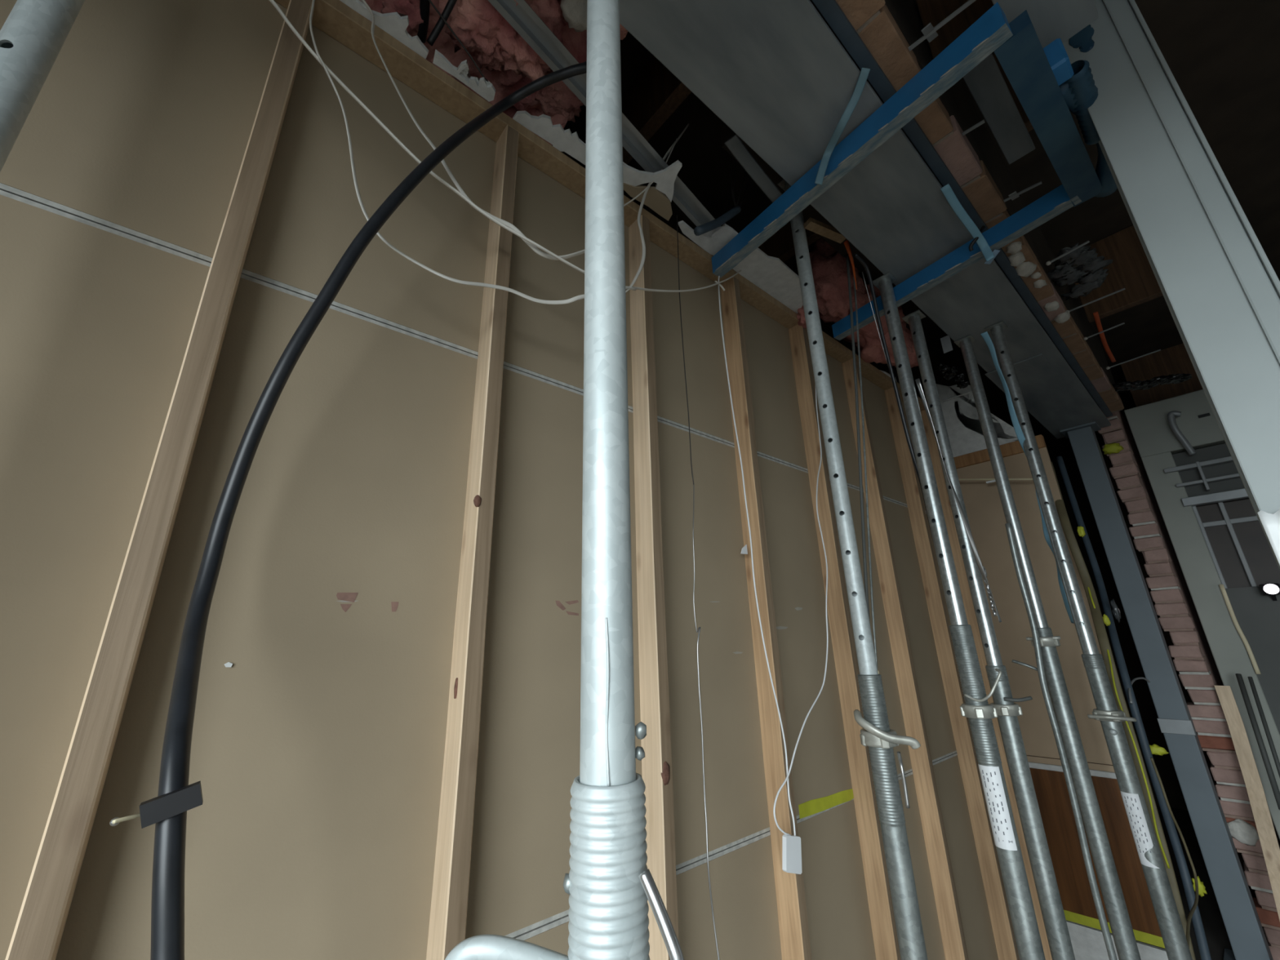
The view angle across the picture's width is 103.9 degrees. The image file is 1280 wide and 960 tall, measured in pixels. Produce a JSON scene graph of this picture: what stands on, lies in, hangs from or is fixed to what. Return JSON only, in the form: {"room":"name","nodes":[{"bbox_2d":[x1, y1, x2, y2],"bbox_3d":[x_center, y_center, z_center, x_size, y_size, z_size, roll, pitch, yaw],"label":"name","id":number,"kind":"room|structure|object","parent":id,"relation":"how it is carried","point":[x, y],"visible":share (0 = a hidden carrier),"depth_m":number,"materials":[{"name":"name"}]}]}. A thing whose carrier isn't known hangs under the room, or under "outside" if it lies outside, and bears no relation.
{"room":"construction site","nodes":[
{"label":"construction site","id":0,"kind":"room"},
{"bbox_2d":[0,0,1052,959],"bbox_3d":[0.121,0.592,1.321,4.720,3.137,0.087,13,-24,-38],"label":"wall","id":1,"kind":"structure","parent":0,"point":[385,758],"depth_m":1.00,"materials":[{"name":"brown paper"}]},
{"bbox_2d":[150,61,586,959],"bbox_3d":[-0.290,0.169,0.742,0.568,3.562,0.354,13,-24,-38],"label":"cable","id":2,"kind":"object","parent":1,"relation":"attached to","point":[167,906],"visible":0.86,"depth_m":0.69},
{"bbox_2d":[109,780,203,828],"bbox_3d":[-0.459,0.312,0.479,0.065,0.031,0.018,13,-24,-38],"label":"clip","id":3,"kind":"object","parent":2,"relation":"attached to","point":[166,806],"visible":1,"depth_m":0.48,"materials":[{"name":"black plastic"}]},
{"bbox_2d":[339,0,428,59],"bbox_3d":[-0.600,-1.093,1.180,0.205,0.011,0.064,13,-24,-38],"label":"lining","id":4,"kind":"object","parent":1,"relation":"on","point":[395,24],"visible":1,"depth_m":1.19,"materials":[{"name":"white paint"}]},
{"bbox_2d":[309,0,584,304],"bbox_3d":[-0.382,-0.735,1.153,0.720,0.683,0.071,10,-21,-31],"label":"cable","id":5,"kind":"object","parent":1,"relation":"attached to","point":[464,282],"visible":0.88,"depth_m":1.01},
{"bbox_2d":[269,0,636,290],"bbox_3d":[-0.398,-0.735,1.141,0.945,0.386,0.041,11,-22,-33],"label":"cable","id":6,"kind":"object","parent":1,"relation":"attached to","point":[337,79],"visible":0.83,"depth_m":1.08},
{"bbox_2d":[432,49,495,102],"bbox_3d":[-0.450,-1.057,1.302,0.162,0.011,0.056,13,-24,-38],"label":"lining","id":7,"kind":"object","parent":1,"relation":"on","point":[482,86],"visible":1,"depth_m":1.31,"materials":[{"name":"white paint"}]},
{"bbox_2d":[428,0,484,77],"bbox_3d":[-0.459,-1.119,1.294,0.008,0.084,0.210,-14,-22,32],"label":"wire","id":8,"kind":"object","parent":7,"relation":"on","point":[429,1],"visible":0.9,"depth_m":1.28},
{"bbox_2d":[360,0,584,260],"bbox_3d":[-0.375,-0.828,1.209,0.659,0.579,0.038,9,-21,-29],"label":"cable","id":9,"kind":"object","parent":1,"relation":"attached to","point":[510,225],"visible":0.8,"depth_m":1.14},
{"bbox_2d":[512,110,586,164],"bbox_3d":[-0.233,-1.005,1.480,0.278,0.011,0.093,13,-24,-38],"label":"lining","id":10,"kind":"object","parent":1,"relation":"on","point":[542,126],"visible":0.87,"depth_m":1.46,"materials":[{"name":"white paint"}]},
{"bbox_2d":[488,0,721,226],"bbox_3d":[-0.201,-1.141,1.376,0.068,0.176,1.630,-17,-24,39],"label":"channel","id":11,"kind":"object","parent":1,"relation":"attached to","point":[522,17],"visible":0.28,"depth_m":1.41,"materials":[{"name":"metal"}]},
{"bbox_2d":[359,0,627,145],"bbox_3d":[-0.552,-1.285,1.355,0.920,0.277,0.732,13,-24,-38],"label":"insulation batt","id":12,"kind":"object","parent":11,"relation":"on","point":[502,55],"visible":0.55,"depth_m":1.39,"materials":[{"name":"fabric"}]},
{"bbox_2d":[417,0,430,43],"bbox_3d":[-0.566,-1.216,1.310,0.027,0.023,0.125,8,-20,-26],"label":"lead","id":13,"kind":"object","parent":12,"relation":"hanging from","point":[424,5],"visible":0.98,"depth_m":1.31,"materials":[{"name":"plastic"}]},
{"bbox_2d":[426,0,457,46],"bbox_3d":[-0.498,-1.169,1.268,0.118,0.093,0.018,-15,-22,34],"label":"lead","id":14,"kind":"object","parent":12,"relation":"hanging from","point":[450,5],"visible":0.99,"depth_m":1.27,"materials":[{"name":"plastic"}]},
{"bbox_2d":[560,0,586,31],"bbox_3d":[-0.152,-1.231,1.308,0.103,0.069,0.096,13,-24,-38],"label":"lump","id":15,"kind":"object","parent":12,"relation":"on","point":[574,11],"visible":0.66,"depth_m":1.29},
{"bbox_2d":[623,137,677,206],"bbox_3d":[0.015,-0.973,1.596,0.281,0.487,0.015,10,-21,-31],"label":"cable","id":16,"kind":"object","parent":11,"relation":"hanging from","point":[642,192],"visible":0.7,"depth_m":1.59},
{"bbox_2d":[622,160,682,201],"bbox_3d":[0.014,-0.973,1.610,0.217,0.011,0.147,2,-19,-11],"label":"lining","id":17,"kind":"object","parent":11,"relation":"attached to","point":[664,179],"visible":0.9,"depth_m":1.60,"materials":[{"name":"white paint"}]},
{"bbox_2d":[625,123,688,293],"bbox_3d":[0.040,-0.877,1.574,0.389,0.981,0.054,16,-25,-43],"label":"cable","id":18,"kind":"object","parent":11,"relation":"hanging from","point":[643,256],"visible":0.88,"depth_m":1.51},
{"bbox_2d":[676,214,694,484],"bbox_3d":[0.140,-0.465,1.619,0.016,1.007,0.003,13,-24,-38],"label":"wire","id":19,"kind":"object","parent":11,"relation":"hanging from","point":[677,215],"visible":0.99,"depth_m":1.59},
{"bbox_2d":[693,484,699,632],"bbox_3d":[0.152,0.204,1.383,0.006,0.418,0.044,-14,-22,33],"label":"wire","id":20,"kind":"object","parent":19,"relation":"hanging from","point":[693,485],"visible":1,"depth_m":1.37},
{"bbox_2d":[697,626,719,959],"bbox_3d":[0.160,0.752,1.178,0.022,0.780,0.044,-2,-18,1],"label":"wire","id":21,"kind":"object","parent":20,"relation":"hanging from","point":[703,762],"visible":1,"depth_m":1.18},
{"bbox_2d":[693,205,741,235],"bbox_3d":[0.274,-0.909,1.753,0.223,0.222,0.033,10,-21,-30],"label":"conduit","id":22,"kind":"object","parent":11,"relation":"attached to","point":[703,228],"visible":1,"depth_m":1.74,"materials":[{"name":"grey plastic"}]},
{"bbox_2d":[623,182,672,221],"bbox_3d":[0.026,-0.949,1.669,0.246,0.011,0.072,13,-24,-38],"label":"lining","id":23,"kind":"object","parent":1,"relation":"on","point":[655,199],"visible":0.88,"depth_m":1.68,"materials":[{"name":"brown paper"}]},
{"bbox_2d":[625,270,741,292],"bbox_3d":[0.166,-0.669,1.653,0.013,0.525,0.741,-17,-23,38],"label":"cable","id":24,"kind":"object","parent":1,"relation":"attached to","point":[735,274],"visible":0.88,"depth_m":1.58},
{"bbox_2d":[678,220,737,255],"bbox_3d":[0.265,-0.900,1.839,0.271,0.011,0.131,13,-24,-38],"label":"lining","id":25,"kind":"object","parent":1,"relation":"on","point":[712,242],"visible":0.73,"depth_m":1.84,"materials":[{"name":"white paint"}]},
{"bbox_2d":[732,247,803,313],"bbox_3d":[0.583,-0.825,2.094,0.484,0.011,0.156,13,-24,-38],"label":"lining","id":26,"kind":"object","parent":1,"relation":"on","point":[770,274],"visible":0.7,"depth_m":2.05,"materials":[{"name":"white paint"}]},
{"bbox_2d":[798,788,853,818],"bbox_3d":[0.619,1.058,1.647,0.337,0.045,0.001,13,-24,-38],"label":"tape strip","id":27,"kind":"object","parent":1,"relation":"attached to","point":[811,807],"visible":1,"depth_m":1.63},
{"bbox_2d":[796,237,918,368],"bbox_3d":[1.161,-0.946,2.628,1.101,0.692,0.309,9,-21,-29],"label":"insulation batt","id":28,"kind":"object","parent":1,"relation":"on","point":[828,267],"visible":0.49,"depth_m":2.44,"materials":[{"name":"fabric"}]},
{"bbox_2d":[937,363,968,388],"bbox_3d":[1.803,-0.608,2.885,0.372,0.111,0.071,13,-24,-38],"label":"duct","id":29,"kind":"object","parent":28,"relation":"attached to","point":[949,373],"visible":1,"depth_m":2.87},
{"bbox_2d":[551,145,926,400],"bbox_3d":[1.560,0.797,3.127,9.250,3.800,0.120,13,-24,-38],"label":"wall","id":30,"kind":"structure","parent":0,"point":[672,222],"depth_m":3.40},
{"bbox_2d":[563,0,1279,461],"bbox_3d":[2.723,-1.540,2.304,9.550,0.060,3.900,13,-24,-38],"label":"ceiling","id":31,"kind":"structure","parent":0,"point":[1223,56],"depth_m":2.27,"materials":[{"name":"black"}]},
{"bbox_2d":[581,55,691,168],"bbox_3d":[0.069,-1.430,1.828,0.050,0.295,0.940,13,-24,-38],"label":"ceiling opening","id":32,"kind":"object","parent":31,"relation":"attached to","point":[654,95],"visible":0.28,"depth_m":1.82,"materials":[{"name":"black"}]},
{"bbox_2d":[915,0,993,58],"bbox_3d":[1.042,-1.500,1.475,0.050,0.435,0.380,13,-24,-38],"label":"joist","id":33,"kind":"object","parent":31,"relation":"attached to","point":[932,11],"visible":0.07,"depth_m":1.53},
{"bbox_2d":[963,53,1035,164],"bbox_3d":[1.171,-1.214,1.635,0.530,0.014,0.080,13,-24,-38],"label":"ceiling panel","id":34,"kind":"object","parent":33,"relation":"attached to","point":[986,83],"visible":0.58,"depth_m":1.63,"materials":[{"name":"grey"}]},
{"bbox_2d":[993,53,1033,132],"bbox_3d":[1.430,-1.449,1.757,0.050,0.375,0.310,13,-24,-38],"label":"joist","id":35,"kind":"object","parent":31,"relation":"attached to","point":[1027,122],"visible":0.02,"depth_m":1.79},
{"bbox_2d":[1075,225,1163,322],"bbox_3d":[2.601,-1.132,2.724,0.050,0.435,0.350,13,-24,-38],"label":"board","id":36,"kind":"object","parent":31,"relation":"attached to","point":[1131,269],"visible":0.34,"depth_m":2.69,"materials":[{"name":"wood"}]},
{"bbox_2d":[1093,311,1115,362],"bbox_3d":[2.636,-0.802,2.843,0.562,0.088,0.028,14,-24,-40],"label":"strap","id":37,"kind":"object","parent":36,"relation":"hanging from","point":[1095,314],"visible":0.99,"depth_m":2.81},
{"bbox_2d":[1120,342,1202,406],"bbox_3d":[4.219,-0.821,3.712,0.070,0.495,0.860,13,-24,-38],"label":"board","id":38,"kind":"object","parent":31,"relation":"attached to","point":[1175,359],"visible":0.31,"depth_m":3.88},
{"bbox_2d":[809,0,1124,417],"bbox_3d":[1.630,-1.152,2.253,4.460,0.650,0.164,13,-24,-38],"label":"wooden beam","id":39,"kind":"structure","parent":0,"point":[877,35],"depth_m":1.67,"materials":[{"name":"brown wood"}]},
{"bbox_2d":[907,0,976,50],"bbox_3d":[0.758,-1.159,1.282,0.061,0.026,0.201,13,-24,-38],"label":"tie","id":40,"kind":"object","parent":39,"relation":"attached to","point":[930,33],"visible":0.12,"depth_m":1.28,"materials":[{"name":"metal"}]},
{"bbox_2d":[961,119,984,135],"bbox_3d":[1.011,-1.078,1.545,0.017,0.017,0.089,15,-25,-42],"label":"tie","id":41,"kind":"object","parent":39,"relation":"attached to","point":[982,122],"visible":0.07,"depth_m":1.53,"materials":[{"name":"metal"}]},
{"bbox_2d":[1006,241,1022,254],"bbox_3d":[1.473,-0.914,1.972,0.048,0.036,0.069,-14,-22,33],"label":"lump","id":42,"kind":"object","parent":39,"relation":"attached to","point":[1013,248],"visible":1,"depth_m":1.96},
{"bbox_2d":[1008,251,1025,266],"bbox_3d":[1.523,-0.893,2.029,0.102,0.050,0.057,13,-24,-38],"label":"lump","id":43,"kind":"object","parent":39,"relation":"attached to","point":[1016,260],"visible":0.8,"depth_m":2.01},
{"bbox_2d":[1003,181,1041,202],"bbox_3d":[1.336,-1.013,1.774,0.061,0.026,0.140,13,-24,-38],"label":"tie","id":44,"kind":"object","parent":39,"relation":"attached to","point":[1014,195],"visible":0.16,"depth_m":1.76,"materials":[{"name":"metal"}]},
{"bbox_2d":[1015,261,1036,276],"bbox_3d":[1.602,-0.881,2.081,0.075,0.054,0.080,-3,-18,4],"label":"lump","id":45,"kind":"object","parent":39,"relation":"attached to","point":[1024,268],"visible":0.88,"depth_m":2.07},
{"bbox_2d":[1033,279,1047,288],"bbox_3d":[1.736,-0.853,2.175,0.060,0.031,0.046,13,-24,-38],"label":"lump","id":46,"kind":"object","parent":39,"relation":"attached to","point":[1040,283],"visible":1,"depth_m":2.17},
{"bbox_2d":[1044,301,1059,311],"bbox_3d":[1.915,-0.808,2.328,0.070,0.040,0.055,13,-24,-38],"label":"lump","id":47,"kind":"object","parent":39,"relation":"attached to","point":[1052,306],"visible":1,"depth_m":2.31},
{"bbox_2d":[1053,311,1070,323],"bbox_3d":[2.042,-0.782,2.418,0.089,0.044,0.062,13,-24,-38],"label":"lump","id":48,"kind":"object","parent":39,"relation":"attached to","point":[1062,317],"visible":0.99,"depth_m":2.39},
{"bbox_2d":[1045,240,1089,265],"bbox_3d":[1.751,-0.931,2.054,0.019,0.018,0.146,8,-21,-28],"label":"tie","id":49,"kind":"object","parent":39,"relation":"attached to","point":[1048,263],"visible":1,"depth_m":2.05,"materials":[{"name":"metal"}]},
{"bbox_2d":[1047,242,1112,300],"bbox_3d":[1.999,-0.948,2.280,0.486,0.020,0.228,13,-24,-38],"label":"sheet","id":50,"kind":"object","parent":39,"relation":"attached to","point":[1082,261],"visible":0.98,"depth_m":2.27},
{"bbox_2d":[1066,288,1125,312],"bbox_3d":[2.138,-0.843,2.357,0.017,0.018,0.218,12,-23,-36],"label":"tie","id":51,"kind":"object","parent":39,"relation":"attached to","point":[1123,289],"visible":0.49,"depth_m":2.35,"materials":[{"name":"metal"}]},
{"bbox_2d":[1112,373,1191,391],"bbox_3d":[3.314,-0.630,3.263,0.433,0.046,0.166,-8,-19,19],"label":"black polythene","id":52,"kind":"object","parent":39,"relation":"attached to","point":[1173,379],"visible":0.97,"depth_m":3.24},
{"bbox_2d":[936,383,1168,959],"bbox_3d":[2.075,0.893,2.666,0.060,3.302,0.619,13,-24,-38],"label":"wall","id":53,"kind":"structure","parent":0,"point":[982,501],"depth_m":2.58,"materials":[{"name":"brown paper"}]},
{"bbox_2d":[958,478,1032,480],"bbox_3d":[1.973,-0.003,2.911,0.011,0.158,0.562,13,-24,-38],"label":"rod","id":54,"kind":"object","parent":53,"relation":"attached to","point":[959,479],"visible":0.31,"depth_m":2.88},
{"bbox_2d":[1051,462,1195,959],"bbox_3d":[2.173,0.814,2.334,0.060,2.098,0.728,-18,-24,40],"label":"cable","id":55,"kind":"object","parent":53,"relation":"attached to","point":[1096,615],"visible":0.7,"depth_m":2.16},
{"bbox_2d":[1087,586,1169,868],"bbox_3d":[2.129,0.913,2.229,0.019,1.224,0.586,-18,-24,40],"label":"rope","id":56,"kind":"object","parent":55,"relation":"attached to","point":[1088,588],"visible":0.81,"depth_m":1.99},
{"bbox_2d":[1150,757,1198,947],"bbox_3d":[2.075,1.396,1.959,0.622,0.516,0.009,13,-24,-38],"label":"cable","id":57,"kind":"object","parent":55,"relation":"attached to","point":[1196,901],"visible":0.95,"depth_m":2.09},
{"bbox_2d":[1191,875,1207,897],"bbox_3d":[2.450,1.780,2.195,0.026,0.081,0.041,13,-24,-38],"label":"knot","id":58,"kind":"object","parent":55,"relation":"attached to","point":[1202,891],"visible":0.73,"depth_m":2.19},
{"bbox_2d":[1056,455,1211,959],"bbox_3d":[2.547,0.914,2.665,0.052,2.433,0.818,-18,-24,41],"label":"pipe","id":59,"kind":"object","parent":53,"relation":"attached to","point":[1199,932],"visible":0.91,"depth_m":2.35,"materials":[{"name":"metal"}]},
{"bbox_2d":[1110,598,1120,622],"bbox_3d":[2.516,0.692,2.648,0.045,0.127,0.030,13,-24,-38],"label":"scrap","id":60,"kind":"object","parent":59,"relation":"attached to","point":[1116,611],"visible":1,"depth_m":2.64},
{"bbox_2d":[1149,743,1168,755],"bbox_3d":[2.413,1.260,2.341,0.032,0.049,0.083,13,-24,-38],"label":"knot","id":61,"kind":"object","parent":59,"relation":"attached to","point":[1156,749],"visible":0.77,"depth_m":2.33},
{"bbox_2d":[1050,456,1187,810],"bbox_3d":[6.347,1.170,4.667,0.100,3.800,3.800,13,-24,-38],"label":"wall","id":62,"kind":"structure","parent":0,"point":[1164,764],"depth_m":5.58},
{"bbox_2d":[1100,446,1253,889],"bbox_3d":[5.151,0.913,2.989,0.100,3.300,3.200,13,-24,-38],"label":"brick wall","id":63,"kind":"structure","parent":0,"point":[1140,557],"depth_m":4.13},
{"bbox_2d":[1097,408,1279,959],"bbox_3d":[3.841,1.080,3.531,1.165,3.407,0.182,13,-24,-38],"label":"wall pier","id":64,"kind":"object","parent":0,"point":[1199,673],"visible":0.81,"depth_m":3.16,"materials":[{"name":"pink brick"}]},
{"bbox_2d":[1102,442,1123,454],"bbox_3d":[3.365,-0.224,3.564,0.050,0.082,0.110,13,-24,-38],"label":"foam","id":65,"kind":"object","parent":64,"relation":"attached to","point":[1114,447],"visible":1,"depth_m":3.55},
{"bbox_2d":[1226,818,1259,846],"bbox_3d":[3.423,2.000,2.844,0.040,0.129,0.121,13,-24,-38],"label":"mortar patch","id":66,"kind":"object","parent":64,"relation":"attached to","point":[1241,830],"visible":0.9,"depth_m":2.83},
{"bbox_2d":[1137,805,1265,959],"bbox_3d":[2.828,2.154,1.087,9.550,0.120,3.900,13,-24,-38],"label":"floor","id":67,"kind":"structure","parent":0,"point":[1216,935],"depth_m":3.41,"materials":[{"name":"concrete"}]},
{"bbox_2d":[0,0,84,172],"bbox_3d":[-0.824,0.142,0.447,0.150,3.494,0.150,13,-24,-38],"label":"prop","id":68,"kind":"object","parent":67,"relation":"on","point":[33,36],"visible":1,"depth_m":0.67,"materials":[{"name":"metal"}]},
{"bbox_2d":[444,0,684,959],"bbox_3d":[-0.039,0.304,0.405,0.182,3.119,0.159,13,-24,-38],"label":"prop","id":69,"kind":"object","parent":67,"relation":"on","point":[609,883],"visible":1,"depth_m":0.45,"materials":[{"name":"metal"}]},
{"bbox_2d":[777,178,928,959],"bbox_3d":[0.655,0.451,1.438,0.150,3.449,0.178,13,-24,-38],"label":"prop","id":70,"kind":"object","parent":67,"relation":"on","point":[877,735],"visible":0.99,"depth_m":1.39,"materials":[{"name":"metal"}]},
{"bbox_2d":[720,122,895,287],"bbox_3d":[0.906,-1.163,2.252,1.450,0.110,0.165,13,-24,-38],"label":"bearer","id":71,"kind":"object","parent":70,"relation":"on","point":[726,132],"visible":0.2,"depth_m":2.15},
{"bbox_2d":[733,221,821,272],"bbox_3d":[0.831,-1.275,2.457,0.050,0.235,0.940,13,-24,-38],"label":"joist","id":72,"kind":"object","parent":71,"relation":"on","point":[780,245],"visible":0.06,"depth_m":2.53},
{"bbox_2d":[803,217,845,243],"bbox_3d":[0.708,-0.950,1.908,0.186,0.020,0.035,7,-20,-25],"label":"batten","id":73,"kind":"object","parent":70,"relation":"attached to","point":[814,225],"visible":0.86,"depth_m":1.89,"materials":[{"name":"brown wood"}]},
{"bbox_2d":[843,240,879,674],"bbox_3d":[0.778,-0.202,1.776,0.321,1.663,0.048,7,-20,-24],"label":"cable","id":74,"kind":"object","parent":70,"relation":"hanging from","point":[846,244],"visible":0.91,"depth_m":1.76,"materials":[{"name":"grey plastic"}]},
{"bbox_2d":[872,271,1045,959],"bbox_3d":[1.056,0.656,1.569,0.150,3.119,0.168,13,-24,-38],"label":"prop","id":75,"kind":"object","parent":67,"relation":"on","point":[975,707],"visible":1,"depth_m":1.56,"materials":[{"name":"silver metal"}]},
{"bbox_2d":[853,253,933,543],"bbox_3d":[0.994,-0.087,1.821,0.028,1.503,0.488,-17,-23,38],"label":"cable","id":76,"kind":"object","parent":75,"relation":"attached to","point":[864,264],"visible":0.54,"depth_m":1.89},
{"bbox_2d":[915,377,1001,622],"bbox_3d":[1.170,0.065,1.841,0.300,0.883,0.015,13,-24,-38],"label":"strap","id":77,"kind":"object","parent":75,"relation":"attached to","point":[971,541],"visible":0.97,"depth_m":1.82,"materials":[{"name":"metal"}]},
{"bbox_2d":[982,566,996,616],"bbox_3d":[1.253,0.398,1.797,0.030,0.176,0.013,13,-24,-38],"label":"foil tangle","id":78,"kind":"object","parent":77,"relation":"attached to","point":[992,603],"visible":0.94,"depth_m":1.78,"materials":[{"name":"metal"}]},
{"bbox_2d":[982,769,1013,843],"bbox_3d":[1.039,0.950,1.457,0.038,0.181,0.006,-17,-24,39],"label":"print","id":79,"kind":"object","parent":75,"relation":"attached to","point":[993,782],"depth_m":1.46,"materials":[{"name":"grey"}]},
{"bbox_2d":[902,309,1075,959],"bbox_3d":[1.305,0.728,1.808,0.150,3.119,0.165,13,-24,-38],"label":"prop","id":80,"kind":"object","parent":67,"relation":"on","point":[1059,940],"visible":0.88,"depth_m":1.76,"materials":[{"name":"metal"}]},
{"bbox_2d":[953,334,1141,959],"bbox_3d":[1.644,0.787,2.015,0.174,3.119,0.183,13,-24,-38],"label":"prop","id":81,"kind":"object","parent":67,"relation":"on","point":[1123,935],"visible":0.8,"depth_m":1.96,"materials":[{"name":"metal"}]},
{"bbox_2d":[1004,523,1117,959],"bbox_3d":[1.581,0.930,1.900,0.048,1.560,0.022,-15,-22,34],"label":"pipe","id":82,"kind":"object","parent":81,"relation":"attached to","point":[1076,810],"visible":1,"depth_m":1.86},
{"bbox_2d":[984,320,1192,959],"bbox_3d":[1.747,0.750,1.911,0.150,3.119,0.150,13,-24,-38],"label":"prop","id":83,"kind":"object","parent":67,"relation":"on","point":[1174,938],"visible":1,"depth_m":1.86,"materials":[{"name":"silver metal"}]},
{"bbox_2d":[980,331,1074,623],"bbox_3d":[1.690,-0.011,2.159,0.044,1.212,0.530,-17,-24,40],"label":"strap","id":84,"kind":"object","parent":83,"relation":"hanging from","point":[1018,430],"visible":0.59,"depth_m":2.19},
{"bbox_2d":[1124,795,1151,853],"bbox_3d":[1.735,1.203,1.746,0.004,0.172,0.030,9,-21,-30],"label":"print","id":85,"kind":"object","parent":83,"relation":"attached to","point":[1135,811],"depth_m":1.75,"materials":[{"name":"grey"}]},
{"bbox_2d":[1059,421,1273,959],"bbox_3d":[3.235,1.113,3.143,0.240,3.120,0.240,13,-24,-38],"label":"steel post","id":86,"kind":"object","parent":67,"relation":"on","point":[1245,931],"visible":1,"depth_m":3.01,"materials":[{"name":"metal"}]},
{"bbox_2d":[1156,718,1195,735],"bbox_3d":[3.188,1.467,2.977,0.006,0.080,0.144,13,-24,-38],"label":"tape","id":87,"kind":"object","parent":86,"relation":"attached to","point":[1166,726],"visible":1,"depth_m":2.97,"materials":[{"name":"plastic"}]},
{"bbox_2d":[1062,0,1279,569],"bbox_3d":[1.328,0.272,0.906,0.250,3.420,0.247,13,-24,-38],"label":"steel column","id":88,"kind":"structure","parent":67,"relation":"on","point":[1220,287],"depth_m":1.12,"materials":[{"name":"metal"}]},
{"bbox_2d":[1257,509,1279,565],"bbox_3d":[1.271,0.926,0.622,0.014,1.902,0.158,13,-24,-38],"label":"plastic film","id":89,"kind":"object","parent":88,"relation":"attached to","point":[1270,522],"visible":1,"depth_m":0.95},
{"bbox_2d":[1214,685,1279,920],"bbox_3d":[3.299,1.825,2.661,0.444,1.336,0.069,9,-21,-29],"label":"wooden plank","id":90,"kind":"object","parent":67,"relation":"on","point":[1259,804],"visible":1,"depth_m":2.76,"materials":[{"name":"brown wood"}]},
{"bbox_2d":[1235,673,1279,809],"bbox_3d":[3.525,1.469,2.850,0.273,0.674,0.024,12,-22,-35],"label":"rod","id":91,"kind":"object","parent":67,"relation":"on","point":[1273,784],"visible":1,"depth_m":2.84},
{"bbox_2d":[1247,676,1279,777],"bbox_3d":[3.550,1.488,2.813,0.268,0.703,0.018,11,-22,-33],"label":"rod","id":92,"kind":"object","parent":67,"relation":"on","point":[1276,759],"visible":1,"depth_m":2.86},
{"bbox_2d":[1124,389,1279,839],"bbox_3d":[4.490,0.751,2.431,0.140,3.295,2.368,13,-24,-38],"label":"wall","id":93,"kind":"structure","parent":0,"point":[1257,615],"depth_m":3.27,"materials":[{"name":"grey paint"}]},
{"bbox_2d":[1167,410,1196,455],"bbox_3d":[3.742,-0.326,3.465,0.078,0.328,0.059,-14,-22,33],"label":"pipe","id":94,"kind":"object","parent":93,"relation":"attached to","point":[1171,415],"visible":1,"depth_m":3.46,"materials":[{"name":"metal"}]},
{"bbox_2d":[1163,443,1279,588],"bbox_3d":[4.141,0.114,2.977,0.123,0.935,1.280,13,-24,-38],"label":"window","id":95,"kind":"structure","parent":93,"relation":"in","point":[1240,551],"depth_m":3.31,"materials":[{"name":"metal"}]},
{"bbox_2d":[1218,584,1261,674],"bbox_3d":[3.755,0.928,3.137,0.008,0.540,0.033,13,-24,-38],"label":"trim strip","id":96,"kind":"object","parent":93,"relation":"attached to","point":[1247,646],"visible":1,"depth_m":3.13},
{"bbox_2d":[1258,582,1279,600],"bbox_3d":[3.839,0.681,3.040,0.165,0.098,0.080,13,-24,-38],"label":"work lamp","id":97,"kind":"object","parent":93,"relation":"attached to","point":[1272,589],"visible":1,"depth_m":3.01,"materials":[{"name":"white"}]},
{"bbox_3d":[-0.791,-0.562,-1.199,0.200,3.800,3.900,13,-24,-38],"label":"wall","id":98,"kind":"structure","parent":0,"visible":0},
{"bbox_2d":[619,0,1111,439],"bbox_3d":[0.604,-1.120,1.579,6.970,0.298,0.323,13,-24,-38],"label":"steel beam","id":99,"kind":"structure","parent":98,"relation":"attached to","point":[775,73],"depth_m":1.51,"materials":[{"name":"metal"}]},
{"bbox_2d":[724,134,782,203],"bbox_3d":[0.383,-1.023,1.659,0.046,0.008,0.310,-17,-24,39],"label":"strap","id":100,"kind":"object","parent":99,"relation":"attached to","point":[736,147],"visible":0.94,"depth_m":1.64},
{"bbox_2d":[814,67,870,185],"bbox_3d":[0.563,-0.960,1.376,0.045,0.145,0.236,4,-19,-17],"label":"strap","id":101,"kind":"object","parent":99,"relation":"hanging from","point":[864,72],"visible":1,"depth_m":1.37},
{"bbox_2d":[711,2,1117,340],"bbox_3d":[0.901,-0.884,1.701,0.813,0.094,1.050,11,-22,-34],"label":"steel frame","id":102,"kind":"object","parent":99,"relation":"hanging from","point":[1048,87],"visible":0.81,"depth_m":1.39,"materials":[{"name":"blue paint"}]},
{"bbox_2d":[718,275,828,874],"bbox_3d":[0.564,0.135,1.770,0.696,1.953,0.069,13,-24,-38],"label":"cable","id":103,"kind":"object","parent":102,"relation":"hanging from","point":[791,844],"visible":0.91,"depth_m":1.41,"materials":[{"name":"white plastic"}]},
{"bbox_2d":[940,183,994,262],"bbox_3d":[1.101,-0.857,1.685,0.274,0.164,0.035,11,-22,-34],"label":"strap","id":104,"kind":"object","parent":102,"relation":"hanging from","point":[947,191],"visible":1,"depth_m":1.72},
{"bbox_2d":[968,225,985,251],"bbox_3d":[1.181,-0.848,1.754,0.062,0.075,0.020,-18,-24,41],"label":"tie","id":105,"kind":"object","parent":102,"relation":"attached to","point":[971,246],"visible":0.96,"depth_m":1.75,"materials":[{"name":"plastic"}]},
{"bbox_2d":[940,334,952,353],"bbox_3d":[1.500,-0.664,2.450,0.006,0.084,0.040,13,-24,-38],"label":"bracket","id":106,"kind":"object","parent":99,"relation":"hanging from","point":[946,344],"visible":1,"depth_m":2.45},
{"bbox_2d":[991,0,1098,48],"bbox_3d":[-0.302,-1.577,0.212,3.624,0.264,0.160,13,-24,-38],"label":"steel beam","id":107,"kind":"structure","parent":98,"relation":"attached to","point":[1051,20],"depth_m":1.23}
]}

